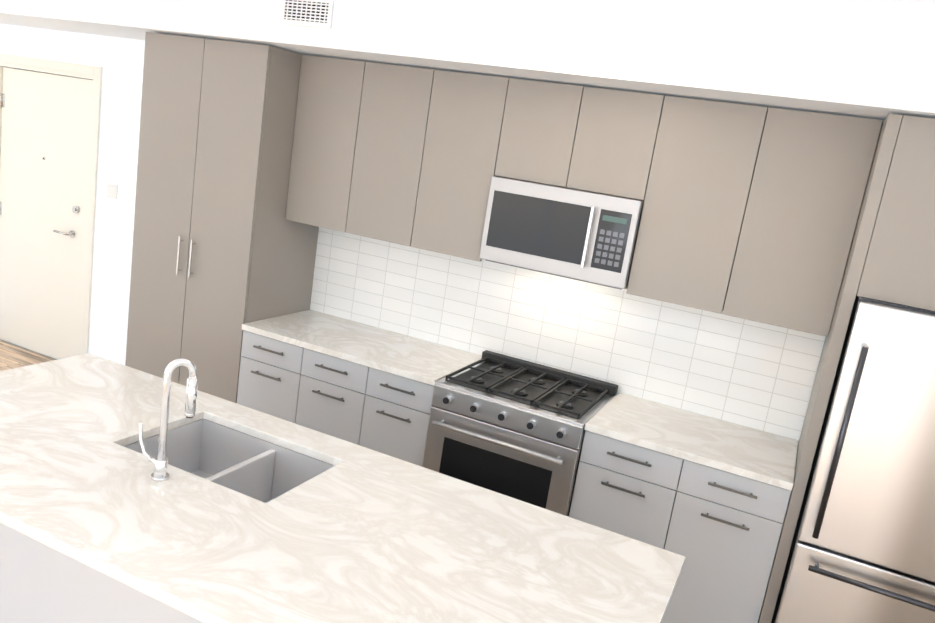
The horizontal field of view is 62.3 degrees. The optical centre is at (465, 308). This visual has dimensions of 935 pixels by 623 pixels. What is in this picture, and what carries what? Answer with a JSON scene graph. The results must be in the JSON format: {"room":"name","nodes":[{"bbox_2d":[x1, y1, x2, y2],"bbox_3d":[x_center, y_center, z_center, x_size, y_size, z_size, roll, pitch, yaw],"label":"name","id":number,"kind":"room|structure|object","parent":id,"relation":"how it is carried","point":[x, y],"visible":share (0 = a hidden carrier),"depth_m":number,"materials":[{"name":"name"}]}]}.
{"room":"kitchen","nodes":[
{"label":"kitchen","id":0,"kind":"room"},
{"bbox_2d":[0,342,52,370],"bbox_3d":[-2.277,1.534,1.288,7.530,0.060,8.090,14,13,23],"label":"floor","id":1,"kind":"structure","parent":0,"point":[12,357],"depth_m":5.85,"materials":[{"name":"wood"}]},
{"bbox_2d":[0,523,183,622],"bbox_3d":[-1.559,0.792,2.996,0.688,0.888,0.772,14,13,23],"label":"base cabinet","id":2,"kind":"object","parent":1,"relation":"on","point":[40,582],"depth_m":2.42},
{"bbox_2d":[0,353,685,622],"bbox_3d":[-0.717,0.566,2.427,2.622,0.031,1.081,14,13,23],"label":"countertop","id":3,"kind":"structure","parent":2,"relation":"on","point":[356,533],"depth_m":2.24,"materials":[{"name":"stone"}]},
{"bbox_2d":[139,358,197,480],"bbox_3d":[-0.925,0.327,2.388,0.152,0.384,0.111,14,13,23],"label":"island faucet","id":4,"kind":"object","parent":3,"relation":"on","point":[160,463],"visible":1,"depth_m":2.36,"materials":[{"name":"silver metal"}]},
{"bbox_2d":[124,419,333,502],"bbox_3d":[-0.823,0.626,2.679,0.667,0.218,0.444,14,13,23],"label":"island sink","id":5,"kind":"object","parent":3,"relation":"in","point":[264,471],"visible":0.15,"depth_m":2.85,"materials":[{"name":"silver metal"}]},
{"bbox_2d":[125,32,318,402],"bbox_3d":[-1.447,-0.321,4.643,0.863,2.400,0.650,14,13,23],"label":"tall cabinet","id":6,"kind":"object","parent":1,"relation":"on","point":[223,250],"visible":0.77,"depth_m":4.31,"materials":[{"name":"beige"}]},
{"bbox_2d":[237,330,433,466],"bbox_3d":[-0.630,0.639,4.396,1.209,0.884,0.650,14,13,23],"label":"base cabinet","id":7,"kind":"object","parent":1,"relation":"on","point":[383,412],"visible":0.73,"depth_m":4.07,"materials":[{"name":"grey"}]},
{"bbox_2d":[242,310,481,385],"bbox_3d":[-0.557,0.193,4.309,1.210,0.033,0.633,14,13,23],"label":"countertop","id":8,"kind":"structure","parent":7,"relation":"on","point":[414,358],"depth_m":4.22,"materials":[{"name":"stone"}]},
{"bbox_2d":[422,350,617,516],"bbox_3d":[0.243,0.823,3.964,0.762,0.964,0.686,14,13,23],"label":"range","id":9,"kind":"object","parent":1,"relation":"on","point":[509,426],"visible":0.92,"depth_m":3.69,"materials":[{"name":"silver metal"}]},
{"bbox_2d":[569,431,790,622],"bbox_3d":[0.998,1.038,3.693,0.887,0.884,0.650,14,13,23],"label":"base cabinet","id":10,"kind":"object","parent":1,"relation":"on","point":[720,530],"visible":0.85,"depth_m":3.37,"materials":[{"name":"grey"}]},
{"bbox_2d":[584,392,798,490],"bbox_3d":[1.070,0.591,3.606,0.888,0.033,0.633,14,13,23],"label":"countertop","id":11,"kind":"structure","parent":10,"relation":"on","point":[749,452],"depth_m":3.51,"materials":[{"name":"stone"}]},
{"bbox_2d":[771,294,934,622],"bbox_3d":[1.824,0.839,3.211,0.756,1.712,0.734,14,13,23],"label":"refrigerator","id":12,"kind":"object","parent":1,"relation":"on","point":[862,549],"visible":0.96,"depth_m":2.96,"materials":[{"name":"grey metal"}]},
{"bbox_2d":[0,24,824,442],"bbox_3d":[-0.395,-0.306,4.601,7.530,2.700,0.150,14,13,23],"label":"wall","id":13,"kind":"structure","parent":0,"point":[120,60],"depth_m":5.42,"materials":[{"name":"white paint"}]},
{"bbox_2d":[0,53,102,359],"bbox_3d":[-3.144,-0.720,5.787,1.149,2.200,0.118,14,13,23],"label":"door frame","id":14,"kind":"structure","parent":13,"relation":"in","point":[94,73],"depth_m":5.52,"materials":[{"name":"beige paint"}]},
{"bbox_2d":[0,67,92,359],"bbox_3d":[-3.169,-0.676,5.769,0.974,2.099,0.110,14,13,23],"label":"entry door","id":15,"kind":"structure","parent":14,"relation":"attached to","point":[45,138],"depth_m":5.76,"materials":[{"name":"beige paint"}]},
{"bbox_2d":[106,183,117,199],"bbox_3d":[-2.470,-0.821,5.408,0.100,0.100,0.008,14,13,23],"label":"switch plate","id":16,"kind":"object","parent":13,"relation":"attached to","point":[112,190],"visible":1,"depth_m":5.40,"materials":[{"name":"white plastic"}]},
{"bbox_2d":[285,55,508,261],"bbox_3d":[-0.333,-0.839,4.218,1.231,0.894,0.348,14,13,23],"label":"upper cabinet","id":17,"kind":"object","parent":13,"relation":"attached to","point":[403,155],"depth_m":4.04,"materials":[{"name":"beige"}]},
{"bbox_2d":[310,227,824,440],"bbox_3d":[0.361,0.035,4.207,2.866,0.584,0.009,14,13,23],"label":"tile backsplash","id":18,"kind":"structure","parent":13,"relation":"attached to","point":[749,373],"depth_m":4.09,"materials":[{"name":"white tile"}]},
{"bbox_2d":[497,78,668,202],"bbox_3d":[0.588,-0.828,3.790,0.754,0.465,0.348,14,13,23],"label":"upper cabinet","id":19,"kind":"object","parent":13,"relation":"attached to","point":[599,140],"depth_m":3.62,"materials":[{"name":"beige"}]},
{"bbox_2d":[479,176,643,289],"bbox_3d":[0.505,-0.387,3.848,0.746,0.421,0.426,14,13,23],"label":"over-the-range microwave","id":20,"kind":"object","parent":19,"relation":"attached to","point":[580,235],"visible":1,"depth_m":3.68,"materials":[{"name":"silver metal"}]},
{"bbox_2d":[626,96,882,336],"bbox_3d":[1.288,-0.442,3.518,0.881,0.894,0.348,14,13,23],"label":"upper cabinet","id":21,"kind":"object","parent":13,"relation":"attached to","point":[751,212],"depth_m":3.35,"materials":[{"name":"beige"}]},
{"bbox_2d":[846,114,934,310],"bbox_3d":[2.040,-0.335,3.032,0.790,0.678,0.618,14,13,23],"label":"upper cabinet","id":22,"kind":"object","parent":13,"relation":"attached to","point":[891,257],"depth_m":2.88,"materials":[{"name":"beige"}]},
{"bbox_2d":[565,0,934,25],"bbox_3d":[-1.867,-1.146,0.720,7.530,0.080,8.090,14,13,23],"label":"ceiling","id":23,"kind":"structure","parent":0,"point":[918,12],"depth_m":2.71,"materials":[{"name":"white paint"}]},
{"bbox_2d":[0,0,934,120],"bbox_3d":[-1.894,-0.967,0.758,7.290,0.290,7.850,14,13,23],"label":"beam","id":24,"kind":"structure","parent":23,"relation":"attached to","point":[870,70],"depth_m":3.23,"materials":[{"name":"white paint"}]},
{"bbox_2d":[279,0,333,28],"bbox_3d":[-0.770,-1.441,3.749,0.304,0.139,0.008,14,13,23],"label":"air vent grille","id":25,"kind":"object","parent":24,"relation":"attached to","point":[313,13],"visible":1,"depth_m":3.75,"materials":[{"name":"white metal"}]}
]}

